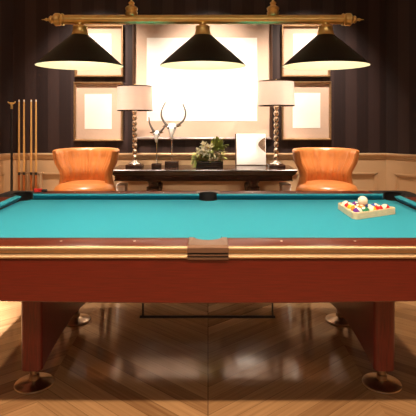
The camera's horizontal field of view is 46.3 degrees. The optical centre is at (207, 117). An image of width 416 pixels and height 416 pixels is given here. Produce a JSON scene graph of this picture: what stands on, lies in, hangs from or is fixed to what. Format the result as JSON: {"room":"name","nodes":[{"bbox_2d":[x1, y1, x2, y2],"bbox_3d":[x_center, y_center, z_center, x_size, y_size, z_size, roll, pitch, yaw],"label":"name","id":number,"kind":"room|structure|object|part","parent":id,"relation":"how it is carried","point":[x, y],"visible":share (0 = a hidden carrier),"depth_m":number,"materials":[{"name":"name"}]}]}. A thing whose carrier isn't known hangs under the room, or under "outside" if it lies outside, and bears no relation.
{"room":"games hall","nodes":[
{"label":"games hall","id":0,"kind":"room"},
{"bbox_2d":[0,0,12,153],"bbox_3d":[-2.660,-0.040,4.410,0.101,2.750,1.808,0,0,45],"label":"wall","id":1,"kind":"structure","parent":0,"point":[6,6],"depth_m":4.95,"materials":[{"name":"paper"}]},
{"bbox_2d":[0,160,9,193],"bbox_3d":[-2.613,0.882,4.363,1.768,0.905,0.034,0,0,-45],"label":"trim","id":2,"kind":"structure","parent":1,"relation":"attached to","point":[4,165],"depth_m":4.92,"materials":[{"name":"beige paint"}]},
{"bbox_2d":[0,153,9,160],"bbox_3d":[-2.607,0.399,4.357,1.768,0.079,0.052,0,0,-45],"label":"trim","id":3,"kind":"structure","parent":1,"relation":"attached to","point":[5,156],"depth_m":4.91,"materials":[{"name":"beige paint"}]},
{"bbox_2d":[13,0,385,152],"bbox_3d":[-0.085,-0.040,5.050,3.870,2.750,0.100,0,0,0],"label":"wall","id":4,"kind":"structure","parent":0,"point":[358,94],"depth_m":5.00,"materials":[{"name":"paint"}]},
{"bbox_2d":[73,82,122,140],"bbox_3d":[-1.118,-0.066,4.973,0.500,0.602,0.055,0,0,0],"label":"framed picture","id":5,"kind":"object","parent":4,"relation":"attached to","point":[96,117],"visible":1,"depth_m":4.99,"materials":[{"name":"white paper"}]},
{"bbox_2d":[85,94,111,128],"bbox_3d":[-1.124,-0.067,4.987,0.277,0.359,0.004,0,0,0],"label":"print","id":6,"kind":"object","parent":5,"relation":"attached to","point":[98,107],"depth_m":4.99,"materials":[{"name":"white paper"}]},
{"bbox_2d":[74,25,123,76],"bbox_3d":[-1.110,-0.684,4.973,0.495,0.531,0.055,0,0,0],"label":"framed picture","id":7,"kind":"object","parent":4,"relation":"attached to","point":[110,37],"visible":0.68,"depth_m":4.99,"materials":[{"name":"white paper"}]},
{"bbox_2d":[89,34,110,53],"bbox_3d":[-1.117,-0.688,4.987,0.252,0.349,0.004,0,0,0],"label":"print","id":8,"kind":"object","parent":7,"relation":"attached to","point":[104,40],"depth_m":4.99,"materials":[{"name":"white paper"}]},
{"bbox_2d":[13,160,385,190],"bbox_3d":[-0.085,0.882,4.983,3.830,0.905,0.034,0,0,0],"label":"trim","id":9,"kind":"structure","parent":4,"relation":"attached to","point":[367,175],"depth_m":4.99,"materials":[{"name":"beige paint"}]},
{"bbox_2d":[13,153,385,159],"bbox_3d":[-0.085,0.399,4.974,3.830,0.079,0.052,0,0,0],"label":"trim","id":10,"kind":"structure","parent":4,"relation":"attached to","point":[40,156],"depth_m":4.97,"materials":[{"name":"beige paint"}]},
{"bbox_2d":[132,24,272,139],"bbox_3d":[-0.056,-0.394,4.978,1.431,1.237,0.045,0,0,0],"label":"framed picture","id":11,"kind":"object","parent":4,"relation":"attached to","point":[221,104],"visible":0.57,"depth_m":4.99,"materials":[{"name":"white paper"}]},
{"bbox_2d":[147,38,256,120],"bbox_3d":[-0.062,-0.395,4.987,1.129,0.852,0.004,0,0,0],"label":"print","id":12,"kind":"object","parent":11,"relation":"attached to","point":[228,94],"depth_m":4.99,"materials":[{"name":"white paper"}]},
{"bbox_2d":[281,25,330,76],"bbox_3d":[0.998,-0.684,4.973,0.495,0.531,0.055,0,0,0],"label":"framed picture","id":13,"kind":"object","parent":4,"relation":"attached to","point":[294,38],"visible":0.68,"depth_m":4.99,"materials":[{"name":"white paper"}]},
{"bbox_2d":[293,34,316,55],"bbox_3d":[1.011,-0.698,4.987,0.277,0.329,0.004,0,0,0],"label":"print","id":14,"kind":"object","parent":13,"relation":"attached to","point":[299,40],"depth_m":4.99,"materials":[{"name":"white paper"}]},
{"bbox_2d":[281,81,331,139],"bbox_3d":[1.003,-0.074,4.973,0.505,0.597,0.055,0,0,0],"label":"framed picture","id":15,"kind":"object","parent":4,"relation":"attached to","point":[310,118],"visible":0.87,"depth_m":4.99,"materials":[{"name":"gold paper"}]},
{"bbox_2d":[293,93,319,127],"bbox_3d":[1.009,-0.077,4.987,0.282,0.359,0.004,0,0,0],"label":"print","id":16,"kind":"object","parent":15,"relation":"attached to","point":[306,110],"depth_m":4.99,"materials":[{"name":"white paper"}]},
{"bbox_2d":[0,301,415,415],"bbox_3d":[-0.085,1.365,1.710,6.530,0.060,6.820,0,0,0],"label":"floor","id":17,"kind":"structure","parent":0,"point":[119,362],"depth_m":2.63,"materials":[{"name":"brown wood"}]},
{"bbox_2d":[8,101,15,190],"bbox_3d":[-1.920,0.586,4.760,0.080,1.499,0.030,0,0,0],"label":"stick","id":18,"kind":"object","parent":17,"relation":"on","point":[10,103],"visible":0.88,"depth_m":4.75,"materials":[{"name":"black wood"}]},
{"bbox_2d":[20,172,42,190],"bbox_3d":[-1.801,0.940,4.860,0.269,0.790,0.150,0,0,0],"label":"cue rack","id":19,"kind":"object","parent":17,"relation":"on","point":[21,173],"visible":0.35,"depth_m":4.88,"materials":[{"name":"beige wood"}]},
{"bbox_2d":[18,99,19,190],"bbox_3d":[-1.882,0.556,4.850,0.030,1.486,0.030,0,0,0],"label":"pool cue","id":20,"kind":"object","parent":19,"relation":"on","point":[18,99],"visible":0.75,"depth_m":4.84,"materials":[{"name":"brown wood"}]},
{"bbox_3d":[-1.860,0.930,4.897,0.024,0.750,0.025,0,0,0],"label":"post","id":21,"kind":"part","parent":19,"relation":"part of","materials":[{"name":"beige wood"}]},
{"bbox_2d":[23,99,24,190],"bbox_3d":[-1.832,0.556,4.850,0.030,1.486,0.030,0,0,0],"label":"pool cue","id":22,"kind":"object","parent":19,"relation":"on","point":[23,99],"visible":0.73,"depth_m":4.84,"materials":[{"name":"brown wood"}]},
{"bbox_3d":[-1.798,0.930,4.897,0.024,0.750,0.025,0,0,0],"label":"post","id":23,"kind":"part","parent":19,"relation":"part of","materials":[{"name":"beige wood"}]},
{"bbox_2d":[30,99,32,190],"bbox_3d":[-1.761,0.556,4.850,0.030,1.486,0.030,0,0,0],"label":"pool cue","id":24,"kind":"object","parent":19,"relation":"on","point":[31,185],"visible":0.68,"depth_m":4.84,"materials":[{"name":"brown wood"}]},
{"bbox_2d":[35,99,36,188],"bbox_3d":[-1.713,0.556,4.850,0.030,1.486,0.030,0,0,0],"label":"pool cue","id":25,"kind":"object","parent":19,"relation":"on","point":[35,99],"visible":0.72,"depth_m":4.84,"materials":[{"name":"brown wood"}]},
{"bbox_3d":[-1.681,0.930,4.897,0.024,0.750,0.025,0,0,0],"label":"post","id":26,"kind":"part","parent":19,"relation":"part of","materials":[{"name":"beige wood"}]},
{"bbox_2d":[52,147,119,190],"bbox_3d":[-1.034,0.800,4.121,0.560,1.072,0.553,0,0,0],"label":"leather chair","id":27,"kind":"object","parent":17,"relation":"on","point":[80,168],"visible":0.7,"depth_m":4.24,"materials":[{"name":"orange leather"}]},
{"bbox_3d":[-1.034,0.601,4.095,0.506,0.132,0.496,0,0,0],"label":"seat","id":28,"kind":"part","parent":27,"relation":"part of","materials":[{"name":"orange leather"}]},
{"bbox_2d":[116,182,127,190],"bbox_3d":[-0.846,0.990,4.795,0.088,0.690,0.176,0,0,0],"label":"box","id":29,"kind":"object","parent":17,"relation":"on","point":[121,186],"visible":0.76,"depth_m":4.71,"materials":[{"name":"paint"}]},
{"bbox_3d":[-0.846,0.657,4.795,0.088,0.025,0.176,0,0,0],"label":"lid","id":30,"kind":"part","parent":29,"relation":"part of","materials":[{"name":"brown paint"}]},
{"bbox_2d":[112,165,296,190],"bbox_3d":[-0.041,0.905,4.690,1.718,0.860,0.480,0,0,0],"label":"console table","id":31,"kind":"object","parent":17,"relation":"on","point":[252,174],"visible":0.48,"depth_m":4.49,"materials":[{"name":"brown wood"}]},
{"bbox_2d":[117,84,152,167],"bbox_3d":[-0.703,0.075,4.680,0.344,0.800,0.344,0,0,0],"label":"table lamp","id":32,"kind":"object","parent":31,"relation":"on","point":[134,98],"visible":1,"depth_m":4.55,"materials":[{"name":"white fabric"}]},
{"bbox_3d":[-0.703,0.159,4.680,0.049,0.492,0.049,0,0,0],"label":"stem","id":33,"kind":"part","parent":32,"relation":"part of","materials":[{"name":"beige metal"}]},
{"bbox_3d":[-0.703,-0.304,4.680,0.332,0.009,0.332,0,0,0],"label":"shade trim","id":34,"kind":"part","parent":32,"relation":"part of","materials":[{"name":"fabric"}]},
{"bbox_3d":[-0.703,-0.187,4.680,0.342,0.240,0.342,0,0,0],"label":"lamp shade","id":35,"kind":"part","parent":32,"relation":"part of","materials":[{"name":"fabric"}]},
{"bbox_3d":[-0.703,-0.072,4.680,0.344,0.011,0.344,0,0,0],"label":"shade trim","id":36,"kind":"part","parent":32,"relation":"part of","materials":[{"name":"fabric"}]},
{"bbox_3d":[-0.512,0.956,4.550,0.150,0.758,0.150,0,0,0],"label":"leg","id":37,"kind":"part","parent":31,"relation":"part of","materials":[{"name":"brown wood"}]},
{"bbox_2d":[148,117,165,168],"bbox_3d":[-0.479,0.234,4.590,0.167,0.483,0.090,0,0,0],"label":"sculpture","id":38,"kind":"object","parent":31,"relation":"on","point":[156,134],"visible":1,"depth_m":4.58,"materials":[{"name":"silver"}]},
{"bbox_3d":[-0.512,0.956,4.840,0.150,0.758,0.150,0,0,0],"label":"leg","id":39,"kind":"part","parent":31,"relation":"part of","materials":[{"name":"brown wood"}]},
{"bbox_2d":[160,102,185,166],"bbox_3d":[-0.335,0.160,4.715,0.253,0.630,0.106,0,0,0],"label":"sculpture","id":40,"kind":"object","parent":31,"relation":"on","point":[171,127],"visible":0.99,"depth_m":4.69,"materials":[{"name":"silver"}]},
{"bbox_3d":[-0.041,0.519,4.695,1.698,0.032,0.470,0,0,0],"label":"cornice","id":41,"kind":"part","parent":31,"relation":"part of","materials":[{"name":"brown wood"}]},
{"bbox_2d":[190,136,228,167],"bbox_3d":[0.014,0.322,4.648,0.386,0.307,0.214,0,0,0],"label":"flower planter","id":42,"kind":"object","parent":31,"relation":"on","point":[205,153],"visible":1,"depth_m":4.60,"materials":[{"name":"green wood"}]},
{"bbox_3d":[-0.039,0.255,4.578,0.087,0.089,0.041,0,0,0],"label":"flower","id":43,"kind":"part","parent":42,"relation":"part of","materials":[{"name":"white plant"}]},
{"bbox_3d":[0.006,0.275,4.565,0.084,0.085,0.040,0,0,0],"label":"flower","id":44,"kind":"part","parent":42,"relation":"part of","materials":[{"name":"white plant"}]},
{"bbox_2d":[235,134,265,164],"bbox_3d":[0.428,0.315,4.911,0.308,0.312,0.072,0,0,0],"label":"print","id":45,"kind":"object","parent":31,"relation":"on","point":[250,149],"visible":1,"depth_m":4.90,"materials":[{"name":"white paper"}]},
{"bbox_3d":[0.423,0.956,4.550,0.150,0.758,0.150,0,0,0],"label":"leg","id":46,"kind":"part","parent":31,"relation":"part of","materials":[{"name":"brown wood"}]},
{"bbox_2d":[258,79,294,167],"bbox_3d":[0.655,0.051,4.680,0.352,0.849,0.352,0,0,0],"label":"table lamp","id":47,"kind":"object","parent":31,"relation":"on","point":[276,93],"visible":1,"depth_m":4.55,"materials":[{"name":"white fabric"}]},
{"bbox_3d":[0.655,-0.352,4.680,0.340,0.009,0.340,0,0,0],"label":"shade trim","id":48,"kind":"part","parent":47,"relation":"part of","materials":[{"name":"white fabric"}]},
{"bbox_3d":[0.655,0.136,4.680,0.049,0.538,0.049,0,0,0],"label":"stem","id":49,"kind":"part","parent":47,"relation":"part of","materials":[{"name":"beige metal"}]},
{"bbox_3d":[0.655,-0.234,4.680,0.350,0.242,0.350,0,0,0],"label":"lamp shade","id":50,"kind":"part","parent":47,"relation":"part of","materials":[{"name":"fabric"}]},
{"bbox_3d":[0.655,-0.118,4.680,0.352,0.011,0.352,0,0,0],"label":"shade trim","id":51,"kind":"part","parent":47,"relation":"part of","materials":[{"name":"fabric"}]},
{"bbox_2d":[0,190,415,393],"bbox_3d":[0.000,0.930,2.795,2.924,0.809,1.560,0,0,0],"label":"pool table","id":52,"kind":"object","parent":17,"relation":"on","point":[61,252],"visible":1,"depth_m":2.15,"materials":[{"name":"teal fabric"}]},
{"bbox_3d":[-1.383,0.559,2.795,0.135,0.055,0.970,0,0,0],"label":"rail","id":53,"kind":"part","parent":52,"relation":"part of","materials":[{"name":"brown wood"}]},
{"bbox_2d":[0,196,20,207],"bbox_3d":[-1.292,0.550,2.795,0.045,0.037,1.094,0,0,0],"label":"cushion","id":54,"kind":"object","parent":52,"relation":"on","point":[11,201],"depth_m":3.18,"materials":[{"name":"teal fabric"}]},
{"bbox_3d":[-0.872,1.245,2.445,0.052,0.140,0.052,0,0,0],"label":"foot post","id":55,"kind":"part","parent":52,"relation":"part of","materials":[{"name":"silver metal"}]},
{"bbox_3d":[-0.872,1.245,3.215,0.052,0.140,0.052,0,0,0],"label":"foot post","id":56,"kind":"part","parent":52,"relation":"part of","materials":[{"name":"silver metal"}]},
{"bbox_3d":[-0.738,0.559,2.024,1.304,0.052,0.012,0,0,0],"label":"edge moulding","id":57,"kind":"part","parent":52,"relation":"part of","materials":[{"name":"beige metal"}]},
{"bbox_3d":[-0.627,0.559,2.098,1.085,0.055,0.135,0,0,0],"label":"rail","id":58,"kind":"part","parent":52,"relation":"part of","materials":[{"name":"brown wood"}]},
{"bbox_2d":[0,236,194,237],"bbox_3d":[-0.646,0.550,2.188,1.172,0.037,0.045,0,0,0],"label":"cushion","id":59,"kind":"object","parent":52,"relation":"on","point":[0,236],"depth_m":2.19,"materials":[{"name":"teal fabric"}]},
{"bbox_2d":[33,194,198,198],"bbox_3d":[-0.646,0.550,3.402,1.172,0.037,0.045,0,0,0],"label":"cushion","id":60,"kind":"object","parent":52,"relation":"on","point":[35,196],"depth_m":3.40,"materials":[{"name":"teal fabric"}]},
{"bbox_3d":[-0.627,0.559,3.493,1.085,0.055,0.135,0,0,0],"label":"rail","id":61,"kind":"part","parent":52,"relation":"part of","materials":[{"name":"brown wood"}]},
{"bbox_3d":[0.627,0.559,3.493,1.085,0.055,0.135,0,0,0],"label":"rail","id":62,"kind":"part","parent":52,"relation":"part of","materials":[{"name":"brown wood"}]},
{"bbox_2d":[217,194,382,198],"bbox_3d":[0.646,0.550,3.402,1.172,0.037,0.045,0,0,0],"label":"cushion","id":63,"kind":"object","parent":52,"relation":"on","point":[219,196],"depth_m":3.40,"materials":[{"name":"teal fabric"}]},
{"bbox_2d":[221,236,415,237],"bbox_3d":[0.646,0.550,2.188,1.172,0.037,0.045,0,0,0],"label":"cushion","id":64,"kind":"object","parent":52,"relation":"on","point":[221,236],"depth_m":2.19,"materials":[{"name":"teal fabric"}]},
{"bbox_3d":[0.627,0.559,2.098,1.085,0.055,0.135,0,0,0],"label":"rail","id":65,"kind":"part","parent":52,"relation":"part of","materials":[{"name":"brown wood"}]},
{"bbox_3d":[0.738,0.559,2.024,1.304,0.052,0.012,0,0,0],"label":"edge moulding","id":66,"kind":"part","parent":52,"relation":"part of","materials":[{"name":"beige metal"}]},
{"bbox_3d":[0.872,1.245,3.215,0.052,0.140,0.052,0,0,0],"label":"foot post","id":67,"kind":"part","parent":52,"relation":"part of","materials":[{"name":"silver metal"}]},
{"bbox_2d":[353,207,362,211],"bbox_3d":[0.857,0.541,2.790,0.057,0.057,0.057,0,0,23],"label":"ball","id":68,"kind":"object","parent":52,"relation":"on","point":[356,209],"visible":0.49,"depth_m":2.77,"materials":[{"name":"purple plastic"}]},
{"bbox_2d":[361,206,369,211],"bbox_3d":[0.907,0.541,2.819,0.057,0.057,0.057,0,0,24],"label":"ball","id":69,"kind":"object","parent":52,"relation":"on","point":[364,208],"visible":0.47,"depth_m":2.80,"materials":[{"name":"green plastic"}]},
{"bbox_2d":[338,202,394,218],"bbox_3d":[0.965,0.551,2.905,0.300,0.038,0.339,0,0,0],"label":"rack","id":70,"kind":"object","parent":52,"relation":"on","point":[388,211],"visible":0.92,"depth_m":2.81,"materials":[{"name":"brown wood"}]},
{"bbox_2d":[374,205,382,209],"bbox_3d":[1.006,0.541,2.876,0.057,0.057,0.057,0,0,23],"label":"ball","id":71,"kind":"object","parent":52,"relation":"on","point":[377,207],"visible":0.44,"depth_m":2.86,"materials":[{"name":"red plastic"}]},
{"bbox_3d":[0.872,1.245,2.445,0.052,0.140,0.052,0,0,0],"label":"foot post","id":72,"kind":"part","parent":52,"relation":"part of","materials":[{"name":"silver metal"}]},
{"bbox_2d":[381,204,389,208],"bbox_3d":[1.056,0.541,2.905,0.057,0.057,0.057,0,0,24],"label":"ball","id":73,"kind":"object","parent":52,"relation":"on","point":[384,206],"visible":0.47,"depth_m":2.89,"materials":[{"name":"plastic"}]},
{"bbox_2d":[395,196,415,207],"bbox_3d":[1.292,0.550,2.795,0.045,0.037,1.094,0,0,0],"label":"cushion","id":74,"kind":"object","parent":52,"relation":"on","point":[404,201],"depth_m":3.18,"materials":[{"name":"teal fabric"}]},
{"bbox_3d":[1.383,0.559,2.795,0.135,0.055,0.970,0,0,0],"label":"rail","id":75,"kind":"part","parent":52,"relation":"part of","materials":[{"name":"brown wood"}]},
{"bbox_2d":[279,182,290,190],"bbox_3d":[0.761,0.990,4.795,0.093,0.690,0.176,0,0,0],"label":"box","id":76,"kind":"object","parent":17,"relation":"on","point":[284,186],"visible":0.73,"depth_m":4.71,"materials":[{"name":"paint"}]},
{"bbox_3d":[0.761,0.657,4.795,0.093,0.025,0.176,0,0,0],"label":"lid","id":77,"kind":"part","parent":76,"relation":"part of","materials":[{"name":"brown paint"}]},
{"bbox_2d":[292,147,359,190],"bbox_3d":[0.998,0.800,4.121,0.560,1.072,0.553,0,0,0],"label":"leather chair","id":78,"kind":"object","parent":17,"relation":"on","point":[320,168],"visible":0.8,"depth_m":4.24,"materials":[{"name":"orange leather"}]},
{"bbox_3d":[0.998,0.601,4.095,0.506,0.132,0.496,0,0,0],"label":"seat","id":79,"kind":"part","parent":78,"relation":"part of","materials":[{"name":"orange leather"}]},
{"bbox_2d":[386,0,415,154],"bbox_3d":[2.490,-0.040,4.410,1.808,2.750,0.101,0,0,45],"label":"wall","id":80,"kind":"structure","parent":0,"point":[400,14],"depth_m":4.90,"materials":[{"name":"paint"}]},
{"bbox_2d":[386,160,415,193],"bbox_3d":[2.443,0.882,4.363,1.768,0.905,0.034,0,0,45],"label":"trim","id":81,"kind":"structure","parent":80,"relation":"attached to","point":[400,175],"depth_m":4.87,"materials":[{"name":"beige paint"}]},
{"bbox_2d":[386,153,415,161],"bbox_3d":[2.437,0.399,4.357,1.768,0.079,0.052,0,0,45],"label":"trim","id":82,"kind":"structure","parent":80,"relation":"attached to","point":[389,156],"depth_m":4.86,"materials":[{"name":"beige paint"}]},
{"bbox_3d":[-0.085,-1.445,1.710,6.530,0.060,6.820,0,0,0],"label":"ceiling","id":83,"kind":"structure","parent":0,"visible":0},
{"bbox_2d":[34,0,370,69],"bbox_3d":[-0.030,-0.857,2.800,1.906,1.115,0.494,0,0,0],"label":"lamp","id":84,"kind":"object","parent":83,"relation":"hanging from","point":[78,51],"visible":1,"depth_m":2.77,"materials":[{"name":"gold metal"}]},
{"bbox_3d":[-0.736,-0.388,2.800,0.494,0.178,0.494,0,0,0],"label":"lamp shade","id":85,"kind":"part","parent":84,"relation":"part of","materials":[{"name":"black metal"}]},
{"bbox_3d":[-0.030,-0.388,2.800,0.494,0.178,0.494,0,0,0],"label":"lamp shade","id":86,"kind":"part","parent":84,"relation":"part of","materials":[{"name":"black metal"}]},
{"bbox_3d":[0.676,-0.388,2.800,0.494,0.178,0.494,0,0,0],"label":"lamp shade","id":87,"kind":"part","parent":84,"relation":"part of","materials":[{"name":"black metal"}]},
{"label":"ball","id":88,"kind":"object","parent":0,"visible":0},
{"bbox_2d":[358,196,367,204],"bbox_3d":[0.923,0.493,2.905,0.057,0.057,0.057,0,0,0],"label":"cue ball","id":89,"kind":"object","parent":88,"relation":"on","point":[362,200],"visible":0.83,"depth_m":2.89,"materials":[{"name":"white plastic"}]}
]}

